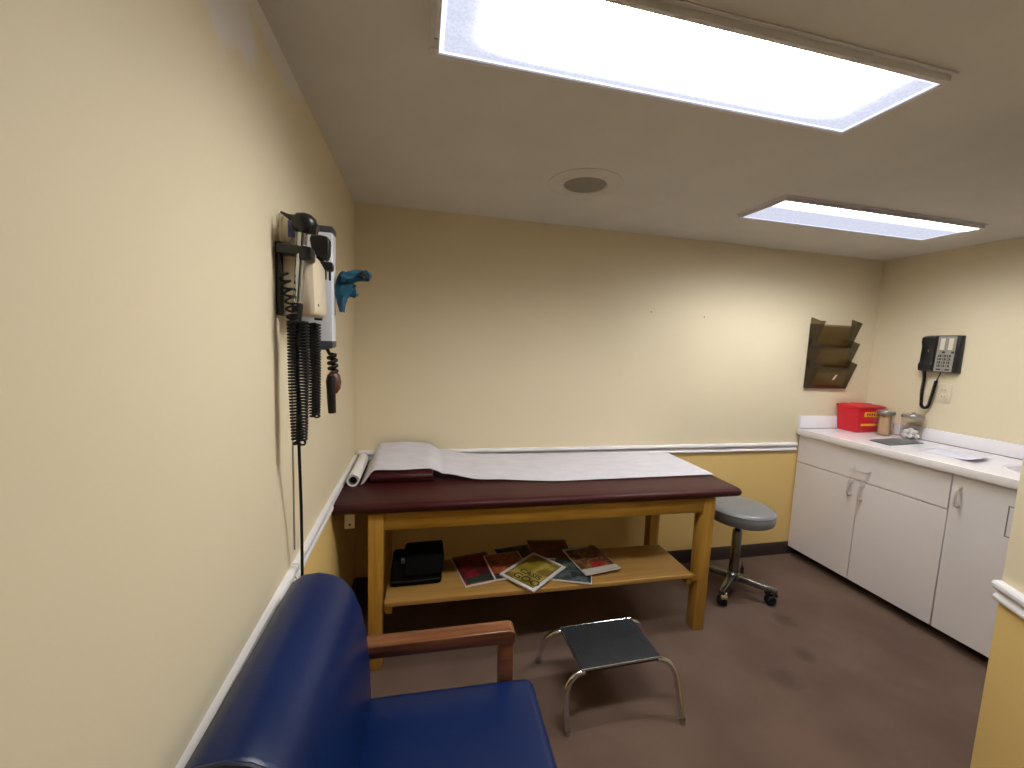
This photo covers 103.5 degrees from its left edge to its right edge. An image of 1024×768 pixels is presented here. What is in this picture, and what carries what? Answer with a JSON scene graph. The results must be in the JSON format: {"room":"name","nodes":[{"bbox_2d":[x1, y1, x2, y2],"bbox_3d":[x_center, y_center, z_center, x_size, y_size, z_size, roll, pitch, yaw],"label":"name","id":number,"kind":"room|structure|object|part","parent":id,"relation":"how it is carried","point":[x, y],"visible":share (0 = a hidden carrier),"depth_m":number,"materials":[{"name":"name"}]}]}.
{"room":"examination room","nodes":[
{"label":"examination room","id":0,"kind":"room"},
{"bbox_2d":[0,0,354,767],"bbox_3d":[-0.404,0.358,0.005,0.100,2.100,4.600,1,6,-13],"label":"wall","id":1,"kind":"structure","parent":0,"point":[152,152],"depth_m":0.51,"materials":[{"name":"paint"}]},
{"bbox_2d":[175,564,298,767],"bbox_3d":[-0.237,0.704,-0.484,0.018,0.058,3.306,1,6,-13],"label":"trim","id":2,"kind":"structure","parent":1,"relation":"attached to","point":[289,577],"depth_m":0.78,"materials":[{"name":"white paint"}]},
{"bbox_2d":[291,367,295,549],"bbox_3d":[-0.597,0.143,1.099,0.004,0.647,0.007,1,6,-13],"label":"wire","id":3,"kind":"object","parent":1,"relation":"attached to","point":[291,367],"visible":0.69,"depth_m":1.11,"materials":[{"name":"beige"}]},
{"bbox_2d":[275,211,333,575],"bbox_3d":[-0.547,0.296,1.082,0.102,1.416,0.216,1,6,-13],"label":"station","id":4,"kind":"object","parent":1,"relation":"attached to","point":[301,276],"visible":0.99,"depth_m":0.97,"materials":[{"name":"black plastic"}]},
{"bbox_3d":[-0.569,-0.258,1.030,0.014,0.173,0.157,1,6,-13],"label":"plate","id":5,"kind":"part","parent":4,"relation":"part of","materials":[{"name":"black plastic"}]},
{"bbox_2d":[278,216,296,243],"bbox_3d":[-0.535,-0.373,0.985,0.044,0.066,0.066,1,6,-13],"label":"dispenser","id":6,"kind":"object","parent":4,"relation":"on","point":[288,235],"depth_m":0.96,"materials":[{"name":"beige plastic"}]},
{"bbox_3d":[-0.520,-0.218,0.938,0.047,0.167,0.027,3,6,3],"label":"stretched cord","id":7,"kind":"part","parent":4,"relation":"part of","materials":[{"name":"black plastic"}]},
{"bbox_3d":[-0.515,-0.001,0.975,0.049,0.306,0.028,1,6,-13],"label":"coiled cord","id":8,"kind":"part","parent":4,"relation":"part of","materials":[{"name":"black plastic"}]},
{"bbox_3d":[-0.558,0.416,1.066,0.023,1.181,0.106,-2,7,-36],"label":"power cord","id":9,"kind":"part","parent":4,"relation":"part of","materials":[{"name":"black rubber"}]},
{"bbox_3d":[-0.498,-0.271,0.949,0.035,0.172,0.023,1,6,-13],"label":"handle","id":10,"kind":"part","parent":4,"relation":"part of","materials":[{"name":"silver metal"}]},
{"bbox_3d":[-0.551,-0.037,1.126,0.036,0.267,0.025,1,6,-13],"label":"coiled cord","id":11,"kind":"part","parent":4,"relation":"part of","materials":[{"name":"black plastic"}]},
{"bbox_3d":[-0.532,-0.275,1.117,0.029,0.196,0.020,1,6,-13],"label":"handle","id":12,"kind":"part","parent":4,"relation":"part of","materials":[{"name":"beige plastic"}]},
{"bbox_2d":[302,225,341,413],"bbox_3d":[-0.557,-0.183,1.184,0.106,0.537,0.072,1,6,-13],"label":"pressure gauge","id":13,"kind":"object","parent":1,"relation":"attached to","point":[328,323],"visible":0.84,"depth_m":1.17,"materials":[{"name":"white plastic"}]},
{"bbox_3d":[-0.534,-0.005,1.209,0.044,0.070,0.044,1,6,-13],"label":"squeeze bulb","id":14,"kind":"part","parent":13,"relation":"part of","materials":[{"name":"red rubber"}]},
{"bbox_2d":[332,272,335,314],"bbox_3d":[-0.524,-0.265,1.190,0.003,0.120,0.046,1,6,-13],"label":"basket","id":15,"kind":"object","parent":13,"relation":"on","point":[333,273],"depth_m":1.17,"materials":[{"name":"white plastic"}]},
{"bbox_2d":[335,270,371,312],"bbox_3d":[-0.468,-0.273,1.194,0.104,0.125,0.046,2,6,1],"label":"pressure cuff","id":16,"kind":"object","parent":13,"relation":"in","point":[344,285],"visible":1,"depth_m":1.18,"materials":[{"name":"teal fabric"}]},
{"bbox_2d":[292,455,357,578],"bbox_3d":[-0.723,0.468,1.652,0.016,0.057,1.088,1,6,-13],"label":"trim","id":17,"kind":"structure","parent":1,"relation":"attached to","point":[311,540],"depth_m":1.40,"materials":[{"name":"white paint"}]},
{"bbox_2d":[351,579,355,595],"bbox_3d":[-0.389,1.359,0.113,0.010,0.090,4.389,1,6,-13],"label":"baseboard","id":18,"kind":"structure","parent":1,"relation":"attached to","point":[353,588],"depth_m":2.19,"materials":[{"name":"plastic"}]},
{"bbox_2d":[354,202,883,577],"bbox_3d":[0.849,0.148,2.586,3.486,2.100,0.100,1,6,-13],"label":"wall","id":19,"kind":"structure","parent":0,"point":[471,331],"depth_m":2.42,"materials":[{"name":"paint"}]},
{"bbox_2d":[354,541,798,593],"bbox_3d":[0.605,1.149,2.584,3.044,0.090,0.010,1,6,-13],"label":"baseboard","id":20,"kind":"structure","parent":19,"relation":"attached to","point":[771,548],"depth_m":2.78,"materials":[{"name":"plastic"}]},
{"bbox_2d":[358,442,797,460],"bbox_3d":[0.579,0.412,2.491,2.878,0.057,0.022,1,6,-13],"label":"trim","id":21,"kind":"structure","parent":19,"relation":"attached to","point":[782,446],"depth_m":2.54,"materials":[{"name":"white paint"}]},
{"bbox_2d":[797,416,836,428],"bbox_3d":[2.271,0.269,2.859,0.582,0.088,0.020,1,6,-13],"label":"backsplash","id":22,"kind":"structure","parent":19,"relation":"attached to","point":[803,421],"depth_m":2.82,"materials":[{"name":"white laminate"}]},
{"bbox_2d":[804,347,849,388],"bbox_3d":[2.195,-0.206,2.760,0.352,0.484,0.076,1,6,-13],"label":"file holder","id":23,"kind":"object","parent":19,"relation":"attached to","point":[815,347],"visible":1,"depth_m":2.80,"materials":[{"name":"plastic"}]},
{"bbox_2d":[258,0,1023,260],"bbox_3d":[1.388,-0.706,0.294,3.686,0.100,4.600,1,6,-13],"label":"ceiling","id":24,"kind":"structure","parent":0,"point":[403,125],"depth_m":1.29,"materials":[{"name":"paint"}]},
{"bbox_2d":[548,168,622,197],"bbox_3d":[0.306,-0.835,1.697,0.312,0.010,0.312,1,6,-13],"label":"ceiling speaker","id":25,"kind":"object","parent":24,"relation":"attached to","point":[580,182],"visible":1,"depth_m":1.67,"materials":[{"name":"metal"}]},
{"bbox_2d":[564,177,605,192],"bbox_3d":[0.307,-0.836,1.697,0.176,0.005,0.176,1,6,-13],"label":"grille","id":26,"kind":"object","parent":25,"relation":"attached to","point":[571,184],"depth_m":1.69,"materials":[{"name":"grey metal"}]},
{"bbox_2d":[430,0,959,134],"bbox_3d":[0.430,-0.749,0.950,1.219,0.023,0.277,1,6,-13],"label":"recessed light","id":27,"kind":"object","parent":24,"relation":"in","point":[681,52],"visible":1,"depth_m":0.92,"materials":[{"name":"white plastic"}]},
{"bbox_2d":[736,194,988,240],"bbox_3d":[1.728,-0.803,1.993,1.215,0.020,0.286,1,6,-13],"label":"recessed light","id":28,"kind":"object","parent":24,"relation":"in","point":[786,209],"visible":1,"depth_m":1.95,"materials":[{"name":"white plastic"}]},
{"bbox_2d":[356,552,988,767],"bbox_3d":[1.300,1.481,0.515,3.686,0.100,4.600,1,6,-13],"label":"floor","id":29,"kind":"structure","parent":0,"point":[834,673],"depth_m":1.77,"materials":[{"name":"brown carpet"}]},
{"bbox_2d":[184,572,556,767],"bbox_3d":[-0.206,0.906,0.843,0.620,0.858,0.557,1,6,-11],"label":"chair","id":30,"kind":"object","parent":29,"relation":"on","point":[301,698],"visible":1,"depth_m":0.87,"materials":[{"name":"blue leather"}]},
{"bbox_3d":[-0.406,0.705,0.786,0.190,0.454,0.474,1,6,-11],"label":"backrest","id":31,"kind":"part","parent":30,"relation":"part of","materials":[{"name":"blue leather"}]},
{"bbox_3d":[-0.226,0.685,1.077,0.475,0.042,0.046,1,6,-11],"label":"armrest","id":32,"kind":"part","parent":30,"relation":"part of","materials":[{"name":"red wood"}]},
{"bbox_3d":[-0.126,0.867,0.854,0.461,0.113,0.470,1,6,-11],"label":"seat","id":33,"kind":"part","parent":30,"relation":"part of","materials":[{"name":"blue leather"}]},
{"bbox_3d":[-0.024,1.008,1.152,0.052,0.609,0.042,1,6,-11],"label":"leg","id":34,"kind":"part","parent":30,"relation":"part of","materials":[{"name":"red wood"}]},
{"bbox_2d":[332,465,741,670],"bbox_3d":[0.139,0.806,2.104,1.897,0.831,0.575,1,6,-12],"label":"exam table","id":35,"kind":"object","parent":29,"relation":"on","point":[391,500],"visible":0.78,"depth_m":1.86,"materials":[{"name":"brown wood"}]},
{"bbox_2d":[346,454,368,486],"bbox_3d":[-0.754,0.416,1.984,0.054,0.054,0.350,1,6,-13],"label":"paper roll","id":36,"kind":"object","parent":35,"relation":"on","point":[354,477],"visible":1,"depth_m":1.89,"materials":[{"name":"white paper"}]},
{"bbox_3d":[-0.582,0.881,1.728,0.062,0.700,0.070,1,6,-12],"label":"leg","id":37,"kind":"part","parent":35,"relation":"part of","materials":[{"name":"brown wood"}]},
{"bbox_3d":[-0.675,0.833,2.165,0.062,0.700,0.070,1,6,-12],"label":"leg","id":38,"kind":"part","parent":35,"relation":"part of","materials":[{"name":"brown wood"}]},
{"bbox_3d":[-0.553,0.941,1.849,0.026,0.035,0.292,1,6,-12],"label":"shelf rail","id":39,"kind":"part","parent":35,"relation":"part of","materials":[{"name":"brown wood"}]},
{"bbox_2d":[390,540,443,586],"bbox_3d":[-0.440,0.832,1.877,0.237,0.143,0.152,1,6,-13],"label":"bag","id":40,"kind":"object","parent":35,"relation":"on","point":[419,562],"visible":1,"depth_m":1.82,"materials":[{"name":"fabric"}]},
{"bbox_2d":[450,551,494,587],"bbox_3d":[-0.173,0.901,1.977,0.195,0.007,0.262,0,6,-24],"label":"magazine","id":41,"kind":"object","parent":35,"relation":"on","point":[472,569],"visible":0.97,"depth_m":1.96,"materials":[{"name":"red paper"}]},
{"bbox_2d":[465,573,493,583],"bbox_3d":[-0.134,0.908,1.890,0.167,0.001,0.050,0,6,-24],"label":"picture","id":42,"kind":"object","parent":41,"relation":"on","point":[485,577],"depth_m":1.88},
{"bbox_2d":[483,551,522,580],"bbox_3d":[-0.023,0.898,2.002,0.190,0.006,0.225,0,6,-19],"label":"magazine","id":43,"kind":"object","parent":41,"relation":"on","point":[496,563],"visible":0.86,"depth_m":2.02,"materials":[{"name":"red paper"}]},
{"bbox_2d":[499,552,565,592],"bbox_3d":[0.103,0.900,1.947,0.200,0.008,0.270,7,7,39],"label":"magazine","id":44,"kind":"object","parent":43,"relation":"on","point":[533,571],"visible":1,"depth_m":1.93,"materials":[{"name":"yellow paper"}]},
{"bbox_2d":[493,544,530,557],"bbox_3d":[0.021,0.895,2.120,0.200,0.006,0.160,0,6,-21],"label":"magazine","id":45,"kind":"object","parent":35,"relation":"on","point":[523,550],"visible":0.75,"depth_m":2.15,"materials":[{"name":"black paper"}]},
{"bbox_2d":[361,441,712,483],"bbox_3d":[0.172,0.401,2.165,1.831,0.114,0.404,1,6,-13],"label":"paper","id":46,"kind":"object","parent":35,"relation":"on","point":[403,455],"visible":1,"depth_m":2.15,"materials":[{"name":"white paper"}]},
{"bbox_2d":[384,545,692,607],"bbox_3d":[0.150,0.926,1.996,1.467,0.021,0.303,1,6,-12],"label":"shelf","id":47,"kind":"object","parent":35,"relation":"attached to","point":[647,563],"depth_m":1.90,"materials":[{"name":"brown wood"}]},
{"bbox_2d":[526,540,568,558],"bbox_3d":[0.201,0.894,2.186,0.220,0.007,0.190,2,7,-7],"label":"magazine","id":48,"kind":"object","parent":35,"relation":"on","point":[549,549],"visible":0.78,"depth_m":2.19,"materials":[{"name":"red paper"}]},
{"bbox_2d":[551,556,591,584],"bbox_3d":[0.297,0.914,1.990,0.190,0.016,0.220,3,6,11],"label":"magazine","id":49,"kind":"object","parent":35,"relation":"on","point":[572,573],"visible":0.59,"depth_m":1.94,"materials":[{"name":"teal paper"}]},
{"bbox_2d":[562,545,620,575],"bbox_3d":[0.402,0.896,2.072,0.195,0.014,0.250,0,6,-20],"label":"magazine","id":50,"kind":"object","parent":49,"relation":"on","point":[590,560],"visible":1,"depth_m":2.06,"materials":[{"name":"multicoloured paper"}]},
{"bbox_2d":[563,546,588,550],"bbox_3d":[0.346,0.884,2.172,0.151,0.001,0.017,0,6,-20],"label":"picture","id":51,"kind":"object","parent":50,"relation":"on","point":[582,546],"depth_m":2.17},
{"bbox_2d":[588,560,605,566],"bbox_3d":[0.428,0.901,2.027,0.076,0.002,0.054,0,6,-20],"label":"picture","id":52,"kind":"object","parent":50,"relation":"on","point":[591,563],"depth_m":2.03},
{"bbox_2d":[583,564,618,573],"bbox_3d":[0.436,0.903,1.977,0.189,0.007,0.042,0,6,-20],"label":"picture","id":53,"kind":"object","parent":50,"relation":"on","point":[600,568],"depth_m":1.98,"materials":[{"name":"beige paper"}]},
{"bbox_3d":[0.867,0.861,2.499,0.064,0.700,0.070,1,6,-12],"label":"leg","id":54,"kind":"part","parent":35,"relation":"part of","materials":[{"name":"brown wood"}]},
{"bbox_3d":[0.851,0.967,2.153,0.026,0.035,0.292,1,6,-12],"label":"shelf rail","id":55,"kind":"part","parent":35,"relation":"part of","materials":[{"name":"brown wood"}]},
{"bbox_3d":[0.961,0.909,2.061,0.064,0.700,0.070,1,6,-12],"label":"leg","id":56,"kind":"part","parent":35,"relation":"part of","materials":[{"name":"brown wood"}]},
{"bbox_2d":[536,617,685,737],"bbox_3d":[0.391,1.166,1.676,0.484,0.223,0.421,1,6,-14],"label":"step stool","id":57,"kind":"object","parent":29,"relation":"on","point":[595,646],"visible":1,"depth_m":1.62,"materials":[{"name":"grey rubber"}]},
{"bbox_3d":[0.154,1.151,1.760,0.136,0.218,0.063,7,7,40],"label":"leg","id":58,"kind":"part","parent":57,"relation":"part of","materials":[{"name":"silver metal"}]},
{"bbox_3d":[0.227,1.178,1.509,0.097,0.215,0.047,-3,8,-42],"label":"leg","id":59,"kind":"part","parent":57,"relation":"part of","materials":[{"name":"silver metal"}]},
{"bbox_3d":[0.559,1.158,1.842,0.054,0.216,0.108,7,7,38],"label":"leg","id":60,"kind":"part","parent":57,"relation":"part of","materials":[{"name":"silver metal"}]},
{"bbox_3d":[0.628,1.187,1.588,0.130,0.217,0.061,7,7,37],"label":"leg","id":61,"kind":"part","parent":57,"relation":"part of","materials":[{"name":"silver metal"}]},
{"bbox_2d":[709,496,777,605],"bbox_3d":[1.325,0.969,2.395,0.378,0.542,0.368,1,6,-13],"label":"stool","id":62,"kind":"object","parent":29,"relation":"on","point":[738,512],"visible":0.78,"depth_m":2.31,"materials":[{"name":"grey plastic"}]},
{"bbox_3d":[1.226,1.132,2.489,0.205,0.043,0.054,7,7,38],"label":"arm","id":63,"kind":"part","parent":62,"relation":"part of","materials":[{"name":"silver metal"}]},
{"bbox_2d":[718,589,726,599],"bbox_3d":[1.187,1.179,2.274,0.031,0.035,0.061,3,6,9],"label":"hood","id":64,"kind":"object","parent":62,"relation":"attached to","point":[722,595],"depth_m":2.25,"materials":[{"name":"silver metal"}]},
{"bbox_3d":[1.238,1.149,2.324,0.054,0.043,0.205,8,8,43],"label":"arm","id":65,"kind":"part","parent":62,"relation":"part of","materials":[{"name":"silver metal"}]},
{"bbox_3d":[1.399,1.137,2.508,0.054,0.043,0.205,7,7,39],"label":"arm","id":66,"kind":"part","parent":62,"relation":"part of","materials":[{"name":"silver metal"}]},
{"bbox_3d":[1.338,0.746,2.373,0.368,0.092,0.368,1,6,-13],"label":"seat","id":67,"kind":"part","parent":62,"relation":"part of","materials":[{"name":"grey leather"}]},
{"bbox_3d":[1.418,1.155,2.338,0.205,0.043,0.054,7,7,38],"label":"arm","id":68,"kind":"part","parent":62,"relation":"part of","materials":[{"name":"silver metal"}]},
{"bbox_2d":[788,435,953,624],"bbox_3d":[2.333,0.832,2.511,0.596,0.872,0.838,1,6,-13],"label":"base cabinet","id":69,"kind":"object","parent":29,"relation":"on","point":[878,522],"visible":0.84,"depth_m":2.35,"materials":[{"name":"white laminate"}]},
{"bbox_3d":[2.041,0.872,2.666,0.018,0.617,0.414,1,6,-13],"label":"door","id":70,"kind":"part","parent":69,"relation":"part of","materials":[{"name":"white laminate"}]},
{"bbox_3d":[2.062,0.632,2.466,0.040,0.098,0.012,1,6,-13],"label":"handle","id":71,"kind":"part","parent":69,"relation":"part of","materials":[{"name":"silver metal"}]},
{"bbox_3d":[2.075,0.649,2.407,0.040,0.098,0.012,1,6,-13],"label":"handle","id":72,"kind":"part","parent":69,"relation":"part of","materials":[{"name":"silver metal"}]},
{"bbox_3d":[2.077,0.516,2.410,0.039,0.016,0.102,1,6,-13],"label":"handle","id":73,"kind":"part","parent":69,"relation":"part of","materials":[{"name":"silver metal"}]},
{"bbox_3d":[2.104,0.490,2.421,0.018,0.184,0.833,1,6,-13],"label":"drawer","id":74,"kind":"part","parent":69,"relation":"part of","materials":[{"name":"white laminate"}]},
{"bbox_3d":[2.133,0.916,2.260,0.018,0.617,0.416,1,6,-13],"label":"door","id":75,"kind":"part","parent":69,"relation":"part of","materials":[{"name":"white laminate"}]},
{"bbox_2d":[796,416,1023,489],"bbox_3d":[2.434,0.370,2.134,0.588,0.130,1.518,1,6,-13],"label":"countertop","id":76,"kind":"structure","parent":69,"relation":"on","point":[824,428],"depth_m":2.31,"materials":[{"name":"white laminate"}]},
{"bbox_2d":[836,402,885,431],"bbox_3d":[2.414,0.227,2.803,0.232,0.194,0.160,1,6,-13],"label":"bin","id":77,"kind":"object","parent":76,"relation":"on","point":[853,416],"visible":0.96,"depth_m":2.74,"materials":[{"name":"red plastic"}]},
{"bbox_3d":[2.417,0.149,2.795,0.232,0.025,0.160,1,6,-13],"label":"lid","id":78,"kind":"part","parent":77,"relation":"part of","materials":[{"name":"red plastic"}]},
{"bbox_2d":[875,408,895,420],"bbox_3d":[2.470,0.248,2.675,0.098,0.176,0.098,1,6,-13],"label":"glass jar","id":79,"kind":"object","parent":76,"relation":"on","point":[886,411],"visible":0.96,"depth_m":2.64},
{"bbox_2d":[878,414,882,433],"bbox_3d":[2.442,0.263,2.673,0.006,0.138,0.021,1,6,-10],"label":"tongue depressor","id":80,"kind":"object","parent":79,"relation":"in","point":[881,415],"visible":1,"depth_m":2.67,"materials":[{"name":"brown wood"}]},
{"bbox_2d":[881,415,884,433],"bbox_3d":[2.451,0.264,2.662,0.005,0.138,0.022,-3,8,-43],"label":"tongue depressor","id":81,"kind":"object","parent":79,"relation":"in","point":[882,430],"visible":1,"depth_m":2.66,"materials":[{"name":"brown wood"}]},
{"bbox_2d":[883,415,888,434],"bbox_3d":[2.454,0.266,2.649,0.017,0.138,0.002,4,6,27],"label":"tongue depressor","id":82,"kind":"object","parent":79,"relation":"in","point":[886,416],"visible":1,"depth_m":2.65,"materials":[{"name":"brown wood"}]},
{"bbox_3d":[2.473,0.187,2.668,0.098,0.024,0.098,1,6,-13],"label":"lid","id":83,"kind":"part","parent":79,"relation":"part of","materials":[{"name":"silver metal"}]},
{"bbox_2d":[886,415,890,434],"bbox_3d":[2.472,0.267,2.648,0.017,0.138,0.003,1,6,-5],"label":"tongue depressor","id":84,"kind":"object","parent":79,"relation":"in","point":[889,418],"visible":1,"depth_m":2.65,"materials":[{"name":"brown wood"}]},
{"bbox_2d":[870,438,923,445],"bbox_3d":[2.344,0.352,2.473,0.327,0.006,0.131,0,6,-18],"label":"flat tray","id":85,"kind":"object","parent":76,"relation":"on","point":[890,441],"visible":1,"depth_m":2.45,"materials":[{"name":"metal"}]},
{"bbox_2d":[900,412,924,423],"bbox_3d":[2.550,0.264,2.575,0.110,0.171,0.110,1,6,-13],"label":"glass jar","id":86,"kind":"object","parent":76,"relation":"on","point":[913,415],"visible":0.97,"depth_m":2.54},
{"bbox_3d":[2.552,0.205,2.569,0.110,0.024,0.110,1,6,-13],"label":"lid","id":87,"kind":"part","parent":86,"relation":"part of","materials":[{"name":"silver metal"}]},
{"bbox_2d":[921,447,990,459],"bbox_3d":[2.407,0.377,2.192,0.225,0.017,0.270,1,6,-13],"label":"loose paper","id":88,"kind":"object","parent":76,"relation":"on","point":[940,451],"visible":1,"depth_m":2.20,"materials":[{"name":"white paper"}]},
{"bbox_2d":[1002,465,1021,473],"bbox_3d":[2.520,0.374,1.820,0.380,0.182,0.380,6,7,30],"label":"sink","id":89,"kind":"object","parent":76,"relation":"in","point":[1016,469],"visible":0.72,"depth_m":1.99,"materials":[{"name":"white ceramic"}]},
{"bbox_2d":[931,474,1017,657],"bbox_3d":[2.500,0.913,1.776,0.596,0.872,0.678,1,6,-13],"label":"base cabinet","id":90,"kind":"object","parent":29,"relation":"on","point":[980,513],"visible":0.8,"depth_m":1.93,"materials":[{"name":"white laminate"}]},
{"bbox_3d":[2.176,0.553,1.973,0.040,0.104,0.012,1,6,-13],"label":"handle","id":91,"kind":"part","parent":90,"relation":"part of","materials":[{"name":"silver metal"}]},
{"bbox_2d":[866,237,1023,444],"bbox_3d":[3.091,0.417,0.804,0.100,2.100,4.600,1,6,-13],"label":"wall","id":92,"kind":"structure","parent":0,"point":[976,292],"depth_m":2.41,"materials":[{"name":"paint"}]},
{"bbox_2d":[917,335,965,408],"bbox_3d":[2.627,-0.067,2.490,0.065,0.465,0.183,1,6,-13],"label":"wall phone","id":93,"kind":"object","parent":92,"relation":"attached to","point":[939,353],"visible":1,"depth_m":2.48,"materials":[{"name":"black plastic"}]},
{"bbox_3d":[2.612,0.038,2.534,0.035,0.245,0.087,1,6,-13],"label":"curly cord","id":94,"kind":"part","parent":93,"relation":"part of","materials":[{"name":"black plastic"}]},
{"bbox_3d":[2.634,-0.182,2.454,0.015,0.216,0.088,1,6,-13],"label":"keypad panel","id":95,"kind":"part","parent":93,"relation":"part of","materials":[{"name":"grey plastic"}]},
{"bbox_2d":[935,383,952,402],"bbox_3d":[2.657,0.057,2.484,0.008,0.116,0.072,1,6,-13],"label":"wall outlet","id":96,"kind":"object","parent":92,"relation":"attached to","point":[943,394],"visible":1,"depth_m":2.48,"materials":[{"name":"grey plastic"}]},
{"bbox_2d":[939,394,946,398],"bbox_3d":[2.654,0.077,2.486,0.004,0.028,0.034,1,6,-13],"label":"socket","id":97,"kind":"object","parent":96,"relation":"attached to","point":[941,396],"depth_m":2.48,"materials":[{"name":"grey plastic"}]},
{"bbox_2d":[940,388,947,392],"bbox_3d":[2.656,0.037,2.482,0.004,0.028,0.034,1,6,-13],"label":"socket","id":98,"kind":"object","parent":96,"relation":"attached to","point":[942,390],"depth_m":2.48,"materials":[{"name":"grey plastic"}]},
{"bbox_2d":[890,422,1023,458],"bbox_3d":[2.713,0.360,2.187,0.020,0.078,1.499,1,6,-13],"label":"backsplash","id":99,"kind":"structure","parent":92,"relation":"attached to","point":[1014,450],"depth_m":2.37,"materials":[{"name":"white laminate"}]},
{"bbox_2d":[970,456,1023,767],"bbox_3d":[1.193,0.394,0.285,0.120,2.100,1.700,4,6,17],"label":"wall partition","id":100,"kind":"structure","parent":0,"point":[999,738],"depth_m":1.11,"materials":[{"name":"paint"}]},
{"bbox_2d":[991,580,1023,619],"bbox_3d":[1.117,0.651,0.342,0.022,0.057,1.680,4,6,17],"label":"trim","id":101,"kind":"structure","parent":100,"relation":"attached to","point":[1008,596],"depth_m":1.09,"materials":[{"name":"white paint"}]}
]}

